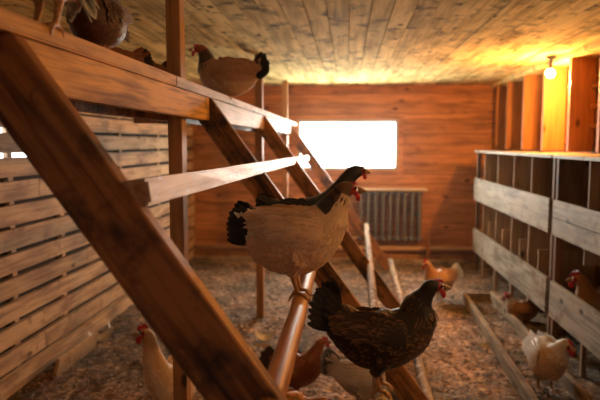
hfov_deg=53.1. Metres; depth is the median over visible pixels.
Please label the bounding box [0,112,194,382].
wall
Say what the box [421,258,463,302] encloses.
hen
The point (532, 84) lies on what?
trim
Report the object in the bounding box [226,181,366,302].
hen
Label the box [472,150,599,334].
boxes
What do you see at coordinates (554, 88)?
trim
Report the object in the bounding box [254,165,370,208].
hen
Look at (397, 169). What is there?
window
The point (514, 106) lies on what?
trim
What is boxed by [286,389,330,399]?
hen
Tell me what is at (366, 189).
shelf
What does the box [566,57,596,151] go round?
trim
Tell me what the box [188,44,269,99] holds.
hen
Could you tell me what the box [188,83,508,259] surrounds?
wall
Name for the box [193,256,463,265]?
baseboard
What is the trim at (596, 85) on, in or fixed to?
attached to the wall at (598, 57)
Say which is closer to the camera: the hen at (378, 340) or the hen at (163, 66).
the hen at (378, 340)
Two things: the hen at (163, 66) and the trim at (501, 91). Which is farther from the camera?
the trim at (501, 91)
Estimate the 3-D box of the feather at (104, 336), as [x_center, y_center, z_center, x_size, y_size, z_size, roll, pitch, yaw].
[-1.507,1.015,4.507,0.071,0.104,0.233,5,7,43]
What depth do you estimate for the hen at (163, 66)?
2.87 m
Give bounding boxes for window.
[293,115,402,174]
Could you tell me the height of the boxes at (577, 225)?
1.415 m
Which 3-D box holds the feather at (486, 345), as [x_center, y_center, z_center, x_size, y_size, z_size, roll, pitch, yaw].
[1.333,1.051,4.364,0.117,0.052,0.036,-1,6,-13]
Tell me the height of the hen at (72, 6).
0.444 m
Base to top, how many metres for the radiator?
0.730 m
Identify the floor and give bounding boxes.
[6,257,599,399]
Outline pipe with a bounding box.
[194,244,473,251]
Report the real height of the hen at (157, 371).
0.595 m
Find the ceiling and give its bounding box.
[0,0,599,86]
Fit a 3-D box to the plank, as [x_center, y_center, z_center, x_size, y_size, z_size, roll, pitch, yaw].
[-1.648,1.013,4.662,0.037,0.100,5.800,0,5,5]
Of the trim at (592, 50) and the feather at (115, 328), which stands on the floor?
the feather at (115, 328)
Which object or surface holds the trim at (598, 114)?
attached to the wall at (598, 57)
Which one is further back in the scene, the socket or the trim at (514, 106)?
the trim at (514, 106)
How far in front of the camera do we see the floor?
4.52 m
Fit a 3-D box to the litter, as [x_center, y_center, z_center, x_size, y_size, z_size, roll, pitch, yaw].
[0.385,0.996,5.201,4.015,0.072,5.080,0,5,5]
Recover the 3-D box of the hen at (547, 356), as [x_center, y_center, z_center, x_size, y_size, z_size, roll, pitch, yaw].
[1.502,0.975,3.674,0.226,0.384,0.499,0,5,3]
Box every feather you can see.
[86,326,112,341]
[108,321,119,331]
[253,330,275,340]
[478,341,490,347]
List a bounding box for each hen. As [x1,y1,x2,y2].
[32,0,98,39]
[44,23,153,65]
[66,0,133,48]
[131,323,195,399]
[152,60,166,71]
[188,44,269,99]
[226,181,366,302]
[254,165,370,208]
[259,336,331,393]
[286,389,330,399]
[307,277,450,399]
[320,347,399,399]
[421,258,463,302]
[502,292,543,321]
[521,330,576,393]
[566,270,599,310]
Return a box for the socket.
[546,56,555,68]
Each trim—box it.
[491,40,599,87]
[494,86,506,148]
[505,82,522,148]
[521,75,542,149]
[541,67,566,150]
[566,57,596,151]
[589,83,598,127]
[596,71,599,152]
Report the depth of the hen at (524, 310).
4.97 m
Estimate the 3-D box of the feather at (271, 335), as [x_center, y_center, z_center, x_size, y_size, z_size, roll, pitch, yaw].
[-0.273,1.023,4.540,0.186,0.083,0.057,-1,5,-7]
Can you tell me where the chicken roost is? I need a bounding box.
[0,0,433,399]
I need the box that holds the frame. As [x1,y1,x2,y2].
[462,291,593,399]
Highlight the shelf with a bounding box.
[357,188,427,190]
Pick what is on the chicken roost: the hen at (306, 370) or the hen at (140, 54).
the hen at (140, 54)
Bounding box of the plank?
[0,295,133,399]
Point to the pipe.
(196, 246)
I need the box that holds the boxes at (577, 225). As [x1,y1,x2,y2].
[549,155,599,377]
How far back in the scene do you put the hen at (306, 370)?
3.49 m
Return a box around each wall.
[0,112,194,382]
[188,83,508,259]
[507,56,599,153]
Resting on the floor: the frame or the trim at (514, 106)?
the frame
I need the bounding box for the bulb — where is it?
[546,56,555,77]
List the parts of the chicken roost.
rail, arm, post, rail, post, post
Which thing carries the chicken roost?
on the floor
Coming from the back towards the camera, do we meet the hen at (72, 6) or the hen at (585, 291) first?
the hen at (585, 291)
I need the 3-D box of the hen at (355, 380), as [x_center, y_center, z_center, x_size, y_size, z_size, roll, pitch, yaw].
[0.360,1.001,3.309,0.503,0.354,0.205,1,6,12]
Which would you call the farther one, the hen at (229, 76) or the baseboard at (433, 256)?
the baseboard at (433, 256)
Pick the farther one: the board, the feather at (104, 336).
the feather at (104, 336)
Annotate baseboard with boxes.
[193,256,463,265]
[194,250,461,259]
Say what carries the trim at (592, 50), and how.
attached to the wall at (598, 57)
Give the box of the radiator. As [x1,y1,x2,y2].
[353,191,423,241]
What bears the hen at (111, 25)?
on the chicken roost
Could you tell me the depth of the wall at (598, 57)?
4.96 m
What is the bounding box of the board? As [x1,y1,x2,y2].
[53,332,98,376]
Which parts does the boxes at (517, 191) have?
corner post, corner post, panel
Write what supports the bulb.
attached to the ceiling
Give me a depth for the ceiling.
4.05 m
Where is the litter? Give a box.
[13,260,599,399]

